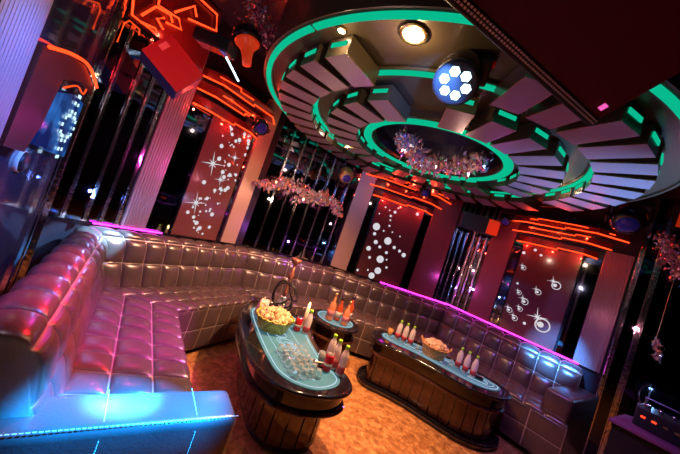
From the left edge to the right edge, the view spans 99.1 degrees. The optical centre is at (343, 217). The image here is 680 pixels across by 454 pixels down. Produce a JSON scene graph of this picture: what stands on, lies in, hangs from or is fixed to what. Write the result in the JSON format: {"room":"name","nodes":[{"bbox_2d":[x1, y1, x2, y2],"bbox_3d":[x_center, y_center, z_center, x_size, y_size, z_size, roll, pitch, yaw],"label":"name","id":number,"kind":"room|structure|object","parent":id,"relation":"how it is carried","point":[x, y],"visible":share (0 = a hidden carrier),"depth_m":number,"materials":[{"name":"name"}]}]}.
{"room":"bar","nodes":[
{"label":"bar","id":0,"kind":"room"},
{"bbox_2d":[0,0,118,295],"bbox_3d":[-1.519,-0.450,1.339,0.108,2.950,1.900,20,-2,-35],"label":"wall","id":1,"kind":"structure","parent":0,"point":[79,27],"depth_m":1.61,"materials":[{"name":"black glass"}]},
{"bbox_2d":[12,151,30,171],"bbox_3d":[-1.550,-0.274,1.377,0.075,0.109,0.109,20,-2,-35],"label":"wall lamp","id":2,"kind":"object","parent":1,"relation":"attached to","point":[22,160],"visible":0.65,"depth_m":1.36,"materials":[{"name":"black"}]},
{"bbox_2d":[0,0,53,136],"bbox_3d":[-1.091,-0.320,0.828,0.038,2.950,0.550,20,-2,-35],"label":"panel","id":3,"kind":"object","parent":1,"relation":"attached to","point":[22,22],"visible":1,"depth_m":0.97,"materials":[{"name":"paint"}]},
{"bbox_2d":[0,42,97,151],"bbox_3d":[-1.472,-0.595,1.519,0.053,0.548,1.071,20,-2,-35],"label":"wall panel","id":4,"kind":"object","parent":1,"relation":"attached to","point":[49,65],"visible":0.99,"depth_m":1.21,"materials":[{"name":"red"}]},
{"bbox_2d":[30,92,82,157],"bbox_3d":[-1.622,-0.542,1.666,0.029,0.410,0.680,20,-2,-35],"label":"wall screen","id":5,"kind":"object","parent":1,"relation":"attached to","point":[54,135],"visible":0.97,"depth_m":1.63,"materials":[{"name":"blue"}]},
{"bbox_2d":[140,34,203,98],"bbox_3d":[-1.190,-1.034,2.016,0.364,0.355,0.280,20,-2,-36],"label":"speaker","id":6,"kind":"object","parent":1,"relation":"attached to","point":[165,59],"visible":1,"depth_m":1.92},
{"bbox_2d":[25,0,286,275],"bbox_3d":[-1.507,-0.392,2.866,0.108,2.950,1.883,18,-2,31],"label":"wall","id":7,"kind":"structure","parent":0,"point":[55,229],"depth_m":2.86,"materials":[{"name":"black paint"}]},
{"bbox_2d":[48,18,166,225],"bbox_3d":[-1.717,-0.683,2.236,0.045,1.498,0.430,18,-2,31],"label":"mirror","id":8,"kind":"object","parent":7,"relation":"attached to","point":[100,173],"visible":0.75,"depth_m":2.20,"materials":[{"name":"grey mirror"}]},
{"bbox_2d":[119,51,209,229],"bbox_3d":[-1.511,-0.782,2.517,0.038,1.838,0.190,18,-2,31],"label":"panel","id":9,"kind":"object","parent":7,"relation":"attached to","point":[151,173],"visible":0.65,"depth_m":2.49,"materials":[{"name":"silver metal"}]},
{"bbox_2d":[125,0,222,68],"bbox_3d":[-1.300,-1.614,2.292,0.098,0.524,0.618,18,-2,31],"label":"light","id":10,"kind":"object","parent":7,"relation":"attached to","point":[160,19],"visible":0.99,"depth_m":2.30,"materials":[{"name":"red paint"}]},
{"bbox_2d":[145,101,210,232],"bbox_3d":[-1.520,-0.457,2.688,0.018,1.228,0.200,18,-2,31],"label":"mirror panel","id":11,"kind":"object","parent":7,"relation":"attached to","point":[172,186],"visible":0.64,"depth_m":2.68,"materials":[{"name":"grey mirror"}]},
{"bbox_2d":[168,114,253,240],"bbox_3d":[-1.331,-0.391,2.999,0.036,1.248,0.520,18,-2,31],"label":"panel","id":12,"kind":"object","parent":7,"relation":"attached to","point":[222,152],"visible":0.99,"depth_m":2.96,"materials":[{"name":"red paint"}]},
{"bbox_2d":[192,67,274,139],"bbox_3d":[-1.029,-1.092,2.978,0.164,0.358,0.957,18,-2,31],"label":"crown molding","id":13,"kind":"structure","parent":7,"relation":"attached to","point":[228,93],"depth_m":2.81,"materials":[{"name":"red paint"}]},
{"bbox_2d":[217,137,254,240],"bbox_3d":[-1.205,-0.329,3.247,0.018,1.228,0.040,18,-2,31],"label":"mirror panel","id":14,"kind":"object","parent":7,"relation":"attached to","point":[253,140],"visible":0.64,"depth_m":3.25,"materials":[{"name":"grey mirror"}]},
{"bbox_2d":[219,99,281,243],"bbox_3d":[-1.058,-0.528,3.357,0.040,1.708,0.200,18,-2,31],"label":"wall panel","id":15,"kind":"object","parent":7,"relation":"attached to","point":[257,156],"visible":0.79,"depth_m":3.33,"materials":[{"name":"paint"}]},
{"bbox_2d":[246,115,269,135],"bbox_3d":[-0.885,-0.954,3.031,0.212,0.186,0.243,21,-2,-40],"label":"lamp","id":16,"kind":"object","parent":7,"relation":"attached to","point":[259,126],"visible":1,"depth_m":2.95,"materials":[{"name":"black paint"}]},
{"bbox_2d":[244,245,332,266],"bbox_3d":[-0.531,-0.015,4.037,1.470,2.950,0.108,20,-2,-35],"label":"wall","id":17,"kind":"structure","parent":0,"point":[246,246],"depth_m":3.89,"materials":[{"name":"black paint"}]},
{"bbox_2d":[242,117,362,264],"bbox_3d":[-0.450,-0.367,3.927,1.450,1.838,0.045,20,-2,-35],"label":"mirror","id":18,"kind":"object","parent":17,"relation":"attached to","point":[305,231],"visible":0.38,"depth_m":3.88,"materials":[{"name":"grey mirror"}]},
{"bbox_2d":[254,161,342,217],"bbox_3d":[-0.454,-0.431,3.631,1.242,0.641,0.448,20,-2,-36],"label":"sculpture","id":19,"kind":"object","parent":18,"relation":"attached to","point":[322,196],"visible":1,"depth_m":3.55,"materials":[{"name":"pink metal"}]},
{"bbox_2d":[185,337,529,453],"bbox_3d":[0.050,1.698,1.148,9.600,0.100,9.000,19,-2,0],"label":"floor","id":20,"kind":"structure","parent":0,"point":[369,422],"depth_m":2.46,"materials":[{"name":"orange carpet"}]},
{"bbox_2d":[8,0,128,291],"bbox_3d":[-1.886,-0.551,2.008,0.065,2.947,0.050,18,-2,31],"label":"chrome post","id":21,"kind":"object","parent":20,"relation":"on","point":[46,204],"visible":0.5,"depth_m":1.99,"materials":[{"name":"silver metal"}]},
{"bbox_2d":[0,226,237,453],"bbox_3d":[-1.293,0.697,1.665,0.933,0.851,1.765,20,-2,-32],"label":"sofa section","id":22,"kind":"object","parent":20,"relation":"on","point":[86,368],"visible":1,"depth_m":1.12,"materials":[{"name":"leather"}]},
{"bbox_2d":[89,222,255,350],"bbox_3d":[-1.452,0.664,2.693,0.690,0.858,1.604,18,-2,31],"label":"sofa section","id":23,"kind":"object","parent":20,"relation":"on","point":[200,280],"depth_m":2.62,"materials":[{"name":"leather"}]},
{"bbox_2d":[240,248,333,316],"bbox_3d":[-0.640,0.987,3.674,1.356,0.842,0.665,20,-2,-34],"label":"sofa section","id":24,"kind":"object","parent":20,"relation":"on","point":[262,272],"visible":0.7,"depth_m":3.67,"materials":[{"name":"leather"}]},
{"bbox_2d":[235,303,351,453],"bbox_3d":[-0.559,1.205,2.371,0.722,0.492,1.464,20,-2,-27],"label":"table","id":25,"kind":"object","parent":20,"relation":"on","point":[283,414],"visible":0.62,"depth_m":1.88,"materials":[{"name":"black paint"}]},
{"bbox_2d":[254,298,269,314],"bbox_3d":[-0.736,0.813,2.636,0.113,0.171,0.052,21,-2,-40],"label":"snack packet","id":26,"kind":"object","parent":25,"relation":"on","point":[266,301],"visible":0.62,"depth_m":2.62,"materials":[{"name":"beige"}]},
{"bbox_2d":[256,302,294,334],"bbox_3d":[-0.583,0.863,2.468,0.339,0.151,0.339,19,-2,-3],"label":"wicker basket","id":27,"kind":"object","parent":25,"relation":"on","point":[271,327],"visible":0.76,"depth_m":2.34,"materials":[{"name":"green wicker"}]},
{"bbox_2d":[259,305,292,323],"bbox_3d":[-0.560,0.820,2.463,0.290,0.116,0.292,18,-2,30],"label":"heap","id":28,"kind":"object","parent":27,"relation":"in","point":[272,313],"visible":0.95,"depth_m":2.40,"materials":[{"name":"yellow food"}]},
{"bbox_2d":[271,257,301,311],"bbox_3d":[-0.544,0.671,2.856,0.250,0.565,0.187,19,-2,-12],"label":"hookah","id":29,"kind":"object","parent":25,"relation":"on","point":[282,301],"visible":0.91,"depth_m":2.81,"materials":[{"name":"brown glass"}]},
{"bbox_2d":[273,295,287,310],"bbox_3d":[-0.611,0.852,2.868,0.150,0.180,0.150,19,-2,0],"label":"vase","id":30,"kind":"object","parent":29,"relation":"on","point":[282,301],"depth_m":2.82,"materials":[{"name":"clear glass"}]},
{"bbox_2d":[291,257,301,264],"bbox_3d":[-0.468,0.436,2.883,0.112,0.070,0.112,19,-2,0],"label":"bowl","id":31,"kind":"object","parent":29,"relation":"on","point":[296,261],"depth_m":2.85,"materials":[{"name":"brown ceramic"}]},
{"bbox_2d":[290,367,299,379],"bbox_3d":[-0.301,0.987,1.844,0.055,0.058,0.055,19,-2,0],"label":"shot glass","id":32,"kind":"object","parent":25,"relation":"on","point":[295,374],"visible":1,"depth_m":1.83,"materials":[{"name":"white"}]},
{"bbox_2d":[293,316,303,331],"bbox_3d":[-0.399,0.945,2.587,0.067,0.124,0.067,19,-2,0],"label":"drink can","id":33,"kind":"object","parent":25,"relation":"on","point":[299,320],"visible":0.98,"depth_m":2.56,"materials":[{"name":"red metal"}]},
{"bbox_2d":[299,368,307,379],"bbox_3d":[-0.252,1.005,1.875,0.055,0.058,0.055,19,-2,0],"label":"shot glass","id":34,"kind":"object","parent":25,"relation":"on","point":[303,375],"visible":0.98,"depth_m":1.86,"materials":[{"name":"white"}]},
{"bbox_2d":[301,302,310,328],"bbox_3d":[-0.342,0.901,2.689,0.036,0.250,0.036,19,-2,0],"label":"candle","id":35,"kind":"object","parent":25,"relation":"on","point":[307,311],"visible":0.94,"depth_m":2.67,"materials":[{"name":"beige wax"}]},
{"bbox_2d":[302,310,313,334],"bbox_3d":[-0.308,0.927,2.589,0.061,0.217,0.061,19,-2,0],"label":"water bottle","id":36,"kind":"object","parent":25,"relation":"on","point":[309,319],"visible":1,"depth_m":2.56,"materials":[{"name":"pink plastic"}]},
{"bbox_2d":[307,368,314,379],"bbox_3d":[-0.213,1.020,1.904,0.055,0.058,0.055,19,-2,0],"label":"shot glass","id":37,"kind":"object","parent":25,"relation":"on","point":[310,374],"visible":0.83,"depth_m":1.89,"materials":[{"name":"white"}]},
{"bbox_2d":[313,368,321,379],"bbox_3d":[-0.165,1.037,1.935,0.055,0.058,0.055,19,-2,0],"label":"shot glass","id":38,"kind":"object","parent":25,"relation":"on","point":[318,373],"visible":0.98,"depth_m":1.92,"materials":[{"name":"white"}]},
{"bbox_2d":[317,350,326,361],"bbox_3d":[-0.157,1.039,2.167,0.062,0.075,0.062,19,-2,0],"label":"tumbler","id":39,"kind":"object","parent":25,"relation":"on","point":[322,353],"visible":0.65,"depth_m":2.14,"materials":[{"name":"clear glass"}]},
{"bbox_2d":[322,352,334,371],"bbox_3d":[-0.105,1.028,2.068,0.067,0.124,0.067,19,-2,0],"label":"drink can","id":40,"kind":"object","parent":25,"relation":"on","point":[329,358],"visible":1,"depth_m":2.04,"materials":[{"name":"red metal"}]},
{"bbox_2d":[326,334,337,352],"bbox_3d":[-0.087,0.990,2.204,0.061,0.217,0.061,19,-2,0],"label":"water bottle","id":41,"kind":"object","parent":25,"relation":"on","point":[333,342],"visible":0.52,"depth_m":2.19,"materials":[{"name":"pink plastic"}]},
{"bbox_2d":[331,339,342,369],"bbox_3d":[-0.048,1.000,2.134,0.061,0.217,0.061,19,-2,0],"label":"water bottle","id":42,"kind":"object","parent":25,"relation":"on","point":[337,350],"visible":0.77,"depth_m":2.11,"materials":[{"name":"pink plastic"}]},
{"bbox_2d":[335,345,349,376],"bbox_3d":[0.004,1.016,2.069,0.061,0.217,0.061,19,-2,0],"label":"water bottle","id":43,"kind":"object","parent":25,"relation":"on","point":[341,366],"visible":1,"depth_m":2.05,"materials":[{"name":"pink plastic"}]},
{"bbox_2d":[310,309,358,364],"bbox_3d":[-0.168,1.378,3.257,0.582,0.500,0.580,19,-2,0],"label":"round table","id":44,"kind":"object","parent":20,"relation":"on","point":[323,330],"visible":0.5,"depth_m":3.07,"materials":[{"name":"black paint"}]},
{"bbox_2d":[325,293,337,320],"bbox_3d":[-0.112,0.970,3.180,0.085,0.302,0.085,19,-2,0],"label":"liquor bottle","id":45,"kind":"object","parent":44,"relation":"on","point":[330,313],"visible":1,"depth_m":3.15,"materials":[{"name":"orange glass"}]},
{"bbox_2d":[333,297,344,320],"bbox_3d":[-0.033,1.016,3.250,0.076,0.272,0.076,19,-2,0],"label":"liquor bottle","id":46,"kind":"object","parent":44,"relation":"on","point":[339,310],"visible":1,"depth_m":3.22,"materials":[{"name":"orange"}]},
{"bbox_2d":[340,301,351,325],"bbox_3d":[0.044,1.040,3.170,0.076,0.272,0.076,19,-2,0],"label":"liquor bottle","id":47,"kind":"object","parent":44,"relation":"on","point":[347,312],"visible":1,"depth_m":3.14,"materials":[{"name":"orange glass"}]},
{"bbox_2d":[347,296,355,321],"bbox_3d":[0.085,1.044,3.340,0.085,0.302,0.085,19,-2,0],"label":"liquor bottle","id":48,"kind":"object","parent":44,"relation":"on","point":[354,297],"visible":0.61,"depth_m":3.32,"materials":[{"name":"orange"}]},
{"bbox_2d":[327,269,448,357],"bbox_3d":[0.613,1.423,4.066,1.872,0.858,0.821,19,-2,0],"label":"sofa section","id":49,"kind":"object","parent":20,"relation":"on","point":[377,306],"depth_m":4.19,"materials":[{"name":"leather"}]},
{"bbox_2d":[357,330,511,451],"bbox_3d":[0.918,1.744,3.080,1.485,0.503,0.688,18,-2,26],"label":"table","id":50,"kind":"object","parent":20,"relation":"on","point":[463,408],"visible":0.89,"depth_m":2.85,"materials":[{"name":"black paint"}]},
{"bbox_2d":[394,320,403,339],"bbox_3d":[0.648,1.282,3.329,0.061,0.217,0.061,19,-2,0],"label":"water bottle","id":51,"kind":"object","parent":50,"relation":"on","point":[400,326],"visible":1,"depth_m":3.31,"materials":[{"name":"white plastic"}]},
{"bbox_2d":[401,323,409,342],"bbox_3d":[0.714,1.304,3.299,0.061,0.217,0.061,19,-2,0],"label":"water bottle","id":52,"kind":"object","parent":50,"relation":"on","point":[406,330],"visible":1,"depth_m":3.28,"materials":[{"name":"white plastic"}]},
{"bbox_2d":[407,326,415,345],"bbox_3d":[0.781,1.326,3.269,0.061,0.217,0.061,19,-2,0],"label":"water bottle","id":53,"kind":"object","parent":50,"relation":"on","point":[413,332],"visible":1,"depth_m":3.25,"materials":[{"name":"white plastic"}]},
{"bbox_2d":[421,335,451,360],"bbox_3d":[1.000,1.427,3.168,0.310,0.161,0.310,19,-2,-10],"label":"wicker basket","id":54,"kind":"object","parent":50,"relation":"on","point":[436,354],"visible":0.67,"depth_m":3.06,"materials":[{"name":"brown wicker"}]},
{"bbox_2d":[424,337,448,351],"bbox_3d":[1.019,1.383,3.181,0.269,0.116,0.256,20,-2,-32],"label":"heap","id":55,"kind":"object","parent":54,"relation":"in","point":[437,344],"visible":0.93,"depth_m":3.10,"materials":[{"name":"food"}]},
{"bbox_2d":[454,347,463,368],"bbox_3d":[1.232,1.474,3.059,0.061,0.217,0.061,19,-2,0],"label":"bottle","id":56,"kind":"object","parent":50,"relation":"on","point":[460,355],"visible":1,"depth_m":3.04,"materials":[{"name":"white plastic"}]},
{"bbox_2d":[461,351,471,373],"bbox_3d":[1.285,1.490,2.999,0.061,0.217,0.061,19,-2,0],"label":"bottle","id":57,"kind":"object","parent":50,"relation":"on","point":[467,361],"visible":1,"depth_m":2.98,"materials":[{"name":"glass"}]},
{"bbox_2d":[469,356,479,377],"bbox_3d":[1.338,1.506,2.939,0.061,0.217,0.061,19,-2,0],"label":"bottle","id":58,"kind":"object","parent":50,"relation":"on","point":[473,371],"visible":1,"depth_m":2.92,"materials":[{"name":"glass"}]},
{"bbox_2d":[435,305,598,453],"bbox_3d":[1.805,1.819,3.497,0.878,0.868,1.842,21,-3,-43],"label":"sofa section","id":59,"kind":"object","parent":20,"relation":"on","point":[547,412],"depth_m":3.15,"materials":[{"name":"leather"}]},
{"bbox_2d":[583,197,661,453],"bbox_3d":[3.007,1.174,3.150,0.065,2.947,0.044,21,-3,-43],"label":"chrome post","id":60,"kind":"object","parent":20,"relation":"on","point":[646,239],"visible":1,"depth_m":3.14,"materials":[{"name":"black"}]},
{"bbox_2d":[597,199,679,453],"bbox_3d":[3.098,1.202,3.047,0.065,2.947,0.052,21,-3,-43],"label":"chrome post","id":61,"kind":"object","parent":20,"relation":"on","point":[658,264],"visible":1,"depth_m":3.03,"materials":[{"name":"black"}]},
{"bbox_2d":[604,414,679,453],"bbox_3d":[2.562,2.155,2.364,1.038,0.749,0.517,20,-2,-18],"label":"desk","id":62,"kind":"object","parent":20,"relation":"on","point":[625,437],"visible":0.81,"depth_m":2.28,"materials":[{"name":"purple laminate"}]},
{"bbox_2d":[632,397,679,447],"bbox_3d":[2.658,1.673,2.335,0.293,0.219,0.425,21,-2,-40],"label":"mixer","id":63,"kind":"object","parent":62,"relation":"on","point":[654,421],"visible":0.99,"depth_m":2.33,"materials":[{"name":"black plastic"}]},
{"bbox_2d":[638,384,651,403],"bbox_3d":[2.753,1.668,2.657,0.113,0.296,0.541,17,-3,44],"label":"cable","id":64,"kind":"object","parent":63,"relation":"attached to","point":[643,387],"visible":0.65,"depth_m":2.69,"materials":[{"name":"black rubber"}]},
{"bbox_2d":[332,178,481,307],"bbox_3d":[0.926,0.503,4.513,2.007,2.950,0.108,19,-2,-5],"label":"wall","id":65,"kind":"structure","parent":0,"point":[375,187],"depth_m":4.46,"materials":[{"name":"black paint"}]},
{"bbox_2d":[330,170,376,269],"bbox_3d":[0.195,-0.061,4.376,0.260,1.708,0.040,19,-2,-5],"label":"wall panel","id":66,"kind":"object","parent":65,"relation":"attached to","point":[364,190],"visible":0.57,"depth_m":4.35,"materials":[{"name":"paint"}]},
{"bbox_2d":[346,194,378,272],"bbox_3d":[0.300,0.230,4.395,0.110,1.228,0.018,19,-2,-5],"label":"mirror panel","id":67,"kind":"object","parent":65,"relation":"attached to","point":[374,199],"visible":0.86,"depth_m":4.39,"materials":[{"name":"grey mirror"}]},
{"bbox_2d":[354,197,424,287],"bbox_3d":[0.713,0.363,4.421,0.740,1.248,0.036,19,-2,-5],"label":"panel","id":68,"kind":"object","parent":65,"relation":"attached to","point":[393,230],"visible":0.97,"depth_m":4.41,"materials":[{"name":"red plastic"}]},
{"bbox_2d":[366,172,450,215],"bbox_3d":[0.981,-0.351,4.374,1.404,0.358,0.164,19,-2,-5],"label":"light","id":69,"kind":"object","parent":65,"relation":"attached to","point":[383,185],"depth_m":4.37,"materials":[{"name":"red paint"}]},
{"bbox_2d":[400,214,431,289],"bbox_3d":[1.119,0.514,4.465,0.110,1.228,0.018,19,-2,-5],"label":"mirror panel","id":70,"kind":"object","parent":65,"relation":"attached to","point":[426,219],"visible":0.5,"depth_m":4.46,"materials":[{"name":"grey mirror"}]},
{"bbox_2d":[407,198,463,298],"bbox_3d":[1.428,0.431,4.481,0.400,1.588,0.040,19,-2,-5],"label":"wall panel","id":71,"kind":"object","parent":65,"relation":"attached to","point":[441,227],"visible":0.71,"depth_m":4.46,"materials":[{"name":"red paint"}]},
{"bbox_2d":[432,201,480,303],"bbox_3d":[1.772,0.498,4.509,0.277,1.688,0.045,19,-2,-5],"label":"mirror panel","id":72,"kind":"object","parent":65,"relation":"attached to","point":[452,263],"visible":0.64,"depth_m":4.50,"materials":[{"name":"grey"}]},
{"bbox_2d":[209,0,679,204],"bbox_3d":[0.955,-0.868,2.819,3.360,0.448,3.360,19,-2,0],"label":"ceiling","id":73,"kind":"structure","parent":0,"point":[381,39],"depth_m":1.73,"materials":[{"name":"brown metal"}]},
{"bbox_2d":[193,25,237,59],"bbox_3d":[-0.899,-1.228,2.050,0.254,0.112,0.156,19,-2,-3],"label":"projector","id":74,"kind":"object","parent":73,"relation":"attached to","point":[211,41],"visible":1,"depth_m":1.98,"materials":[{"name":"black"}]},
{"bbox_2d":[231,21,262,66],"bbox_3d":[-0.690,-1.217,2.043,0.205,0.296,0.204,20,-2,-31],"label":"lamp","id":75,"kind":"object","parent":73,"relation":"attached to","point":[245,36],"visible":1,"depth_m":1.99,"materials":[{"name":"orange plastic"}]},
{"bbox_2d":[233,0,282,53],"bbox_3d":[-0.569,-1.427,2.061,0.385,0.427,0.342,19,-2,0],"label":"sculpture","id":76,"kind":"object","parent":73,"relation":"hanging from","point":[251,5],"visible":0.8,"depth_m":2.04,"materials":[{"name":"silver metal"}]},
{"bbox_2d":[314,97,333,135],"bbox_3d":[-0.188,-1.026,2.952,0.179,0.026,0.926,19,-2,0],"label":"recessed light","id":77,"kind":"object","parent":73,"relation":"in","point":[317,105],"depth_m":2.93,"materials":[{"name":"green plastic"}]},
{"bbox_2d":[336,26,346,34],"bbox_3d":[-0.008,-1.022,1.583,0.059,0.016,0.059,19,-2,0],"label":"recessed light","id":78,"kind":"object","parent":73,"relation":"in","point":[341,30],"visible":1,"depth_m":1.58,"materials":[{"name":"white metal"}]},
{"bbox_2d":[265,8,472,113],"bbox_3d":[-0.124,-1.033,2.126,2.253,0.026,0.898,17,-3,42],"label":"recessed light","id":79,"kind":"object","parent":73,"relation":"in","point":[401,13],"depth_m":1.43,"materials":[{"name":"green plastic"}]},
{"bbox_2d":[378,66,436,77],"bbox_3d":[0.372,-0.876,1.724,0.321,0.026,0.252,19,-2,0],"label":"recessed light","id":80,"kind":"object","parent":73,"relation":"in","point":[430,73],"depth_m":1.72,"materials":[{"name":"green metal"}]},
{"bbox_2d":[399,22,428,45],"bbox_3d":[0.347,-0.905,1.432,0.148,0.016,0.148,19,-2,0],"label":"recessed light","id":81,"kind":"object","parent":73,"relation":"in","point":[411,33],"visible":1,"depth_m":1.42,"materials":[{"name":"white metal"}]},
{"bbox_2d":[394,125,493,179],"bbox_3d":[0.945,-0.649,2.852,0.920,0.569,0.538,19,-2,10],"label":"chandelier","id":82,"kind":"object","parent":73,"relation":"hanging from","point":[407,143],"visible":1,"depth_m":2.76,"materials":[{"name":"silver metal"}]},
{"bbox_2d":[327,85,568,196],"bbox_3d":[0.867,-0.614,2.810,2.132,0.110,2.132,19,-2,0],"label":"ring","id":83,"kind":"object","parent":73,"relation":"attached to","point":[543,165],"visible":0.94,"depth_m":2.12,"materials":[{"name":"grey paint"}]},
{"bbox_2d":[363,116,515,180],"bbox_3d":[0.870,-0.622,2.810,1.424,0.026,1.424,19,-2,0],"label":"ring light","id":84,"kind":"object","parent":83,"relation":"attached to","point":[508,166],"visible":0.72,"depth_m":2.60,"materials":[{"name":"green plastic"}]},
{"bbox_2d":[432,48,497,105],"bbox_3d":[0.646,-0.855,1.436,0.260,0.609,0.279,18,-2,16],"label":"light","id":85,"kind":"object","parent":73,"relation":"hanging from","point":[461,73],"visible":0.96,"depth_m":1.37,"materials":[{"name":"black paint"}]},
{"bbox_2d":[279,35,663,211],"bbox_3d":[0.867,-0.614,2.810,3.054,0.110,3.054,19,-2,0],"label":"ring","id":86,"kind":"object","parent":73,"relation":"attached to","point":[626,155],"visible":0.88,"depth_m":1.78,"materials":[{"name":"grey paint"}]},
{"bbox_2d":[336,163,353,182],"bbox_3d":[0.033,-0.561,3.715,0.223,0.240,0.252,20,-2,-23],"label":"lamp","id":87,"kind":"object","parent":86,"relation":"hanging from","point":[346,175],"visible":1,"depth_m":3.65,"materials":[{"name":"brown metal"}]},
{"bbox_2d":[418,184,431,196],"bbox_3d":[1.170,-0.387,4.154,0.188,0.193,0.216,19,-2,0],"label":"lamp","id":88,"kind":"object","parent":86,"relation":"attached to","point":[424,192],"visible":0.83,"depth_m":4.08,"materials":[{"name":"glass"}]},
{"bbox_2d":[264,2,679,206],"bbox_3d":[0.886,-0.670,2.812,3.370,0.019,3.370,19,-2,0],"label":"trim","id":89,"kind":"structure","parent":73,"relation":"attached to","point":[671,83],"depth_m":1.39,"materials":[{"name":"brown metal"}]},
{"bbox_2d":[479,80,498,91],"bbox_3d":[0.806,-0.731,1.582,0.079,0.026,0.092,19,-2,0],"label":"recessed light","id":90,"kind":"object","parent":73,"relation":"in","point":[490,85],"depth_m":1.59,"materials":[{"name":"green plastic"}]},
{"bbox_2d":[446,0,679,125],"bbox_3d":[0.597,-0.803,0.637,1.150,0.347,0.712,20,-34,-25],"label":"ceiling panel","id":91,"kind":"object","parent":73,"relation":"hanging from","point":[595,57],"visible":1,"depth_m":0.82,"materials":[{"name":"red paint"}]},
{"bbox_2d":[456,0,597,123],"bbox_3d":[0.411,-0.519,0.805,1.145,0.010,0.028,20,-34,-25],"label":"grille","id":92,"kind":"object","parent":91,"relation":"attached to","point":[474,11],"depth_m":0.86,"materials":[{"name":"black"}]},
{"bbox_2d":[547,159,592,192],"bbox_3d":[1.863,-0.338,2.432,0.373,0.026,0.890,19,-2,0],"label":"recessed light","id":93,"kind":"object","parent":73,"relation":"in","point":[588,172],"depth_m":2.41,"materials":[{"name":"green plastic"}]},
{"bbox_2d":[651,277,674,363],"bbox_3d":[3.414,0.653,2.963,0.127,1.707,0.105,19,-2,0],"label":"sculpture","id":94,"kind":"object","parent":73,"relation":"hanging from","point":[655,343],"visible":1,"depth_m":2.93,"materials":[{"name":"silver metal"}]},
{"bbox_2d":[648,190,679,281],"bbox_3d":[3.294,0.184,2.854,0.356,0.904,0.338,19,-2,0],"label":"sculpture","id":95,"kind":"object","parent":73,"relation":"hanging from","point":[669,242],"visible":1,"depth_m":2.84,"materials":[{"name":"silver metal"}]},
{"bbox_2d":[649,82,679,121],"bbox_3d":[1.444,-0.522,1.293,0.129,0.026,0.329,17,-3,42],"label":"recessed light","id":96,"kind":"object","parent":73,"relation":"in","point":[668,97],"depth_m":1.26,"materials":[{"name":"green plastic"}]},
{"bbox_2d":[670,204,679,230],"bbox_3d":[3.466,0.003,2.877,0.220,0.277,0.230,17,-2,40],"label":"wall speaker","id":97,"kind":"object","parent":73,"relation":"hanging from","point":[675,225],"visible":1,"depth_m":2.92,"materials":[{"name":"black"}]},
{"bbox_2d":[448,198,679,453],"bbox_3d":[3.221,1.242,3.045,0.108,2.950,4.250,21,-3,-43],"label":"wall","id":98,"kind":"structure","parent":0,"point":[664,377],"depth_m":3.09,"materials":[{"name":"black paint"}]},
{"bbox_2d":[450,204,501,311],"bbox_3d":[2.010,0.576,4.415,0.045,1.688,0.280,21,-3,-43],"label":"mirror panel","id":99,"kind":"object","parent":98,"relation":"attached to","point":[464,289],"visible":0.7,"depth_m":4.40,"materials":[{"name":"grey"}]},
{"bbox_2d":[457,211,500,236],"bbox_3d":[1.956,0.091,4.198,0.500,0.220,0.206,19,-2,10],"label":"wall speaker","id":100,"kind":"object","parent":98,"relation":"attached to","point":[469,221],"visible":0.91,"depth_m":4.11,"materials":[{"name":"black plastic"}]},
{"bbox_2d":[467,211,519,321],"bbox_3d":[2.189,0.683,4.195,0.040,1.588,0.300,21,-3,-43],"label":"wall panel","id":101,"kind":"object","parent":98,"relation":"attached to","point":[487,287],"visible":0.79,"depth_m":4.17,"materials":[{"name":"red paint"}]},
{"bbox_2d":[489,240,522,325],"bbox_3d":[2.275,0.898,4.042,0.018,1.228,0.100,21,-3,-43],"label":"mirror panel","id":102,"kind":"object","parent":98,"relation":"attached to","point":[517,247],"visible":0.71,"depth_m":4.03,"materials":[{"name":"grey"}]},
{"bbox_2d":[498,212,515,225],"bbox_3d":[2.272,0.019,4.034,0.188,0.203,0.212,18,-2,31],"label":"lamp","id":103,"kind":"object","parent":98,"relation":"attached to","point":[506,219],"visible":1,"depth_m":3.98,"materials":[{"name":"metal"}]},
{"bbox_2d":[497,243,583,351],"bbox_3d":[2.524,0.962,3.749,0.039,1.248,0.660,21,-3,-43],"label":"panel","id":104,"kind":"object","parent":98,"relation":"attached to","point":[543,282],"visible":0.98,"depth_m":3.72,"materials":[{"name":"red plastic"}]},
{"bbox_2d":[513,215,630,258],"bbox_3d":[2.741,0.231,3.703,0.164,0.358,1.294,21,-3,-43],"label":"light","id":105,"kind":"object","parent":98,"relation":"attached to","point":[588,231],"depth_m":3.61,"materials":[{"name":"red paint"}]},
{"bbox_2d":[555,257,602,359],"bbox_3d":[2.800,1.058,3.447,0.018,1.228,0.160,21,-3,-43],"label":"mirror panel","id":106,"kind":"object","parent":98,"relation":"attached to","point":[590,269],"visible":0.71,"depth_m":3.44,"materials":[{"name":"grey mirror"}]},
{"bbox_2d":[572,251,634,372],"bbox_3d":[2.947,1.044,3.288,0.038,1.338,0.240,21,-3,-43],"label":"panel","id":107,"kind":"object","parent":98,"relation":"attached to","point":[610,287],"visible":1,"depth_m":3.27,"materials":[{"name":"silver metal"}]},
{"bbox_2d":[604,200,656,233],"bbox_3d":[2.896,-0.023,2.936,0.352,0.394,0.385,17,-3,41],"label":"lamp","id":108,"kind":"object","parent":98,"relation":"attached to","point":[630,217],"visible":0.95,"depth_m":2.85,"materials":[{"name":"metal"}]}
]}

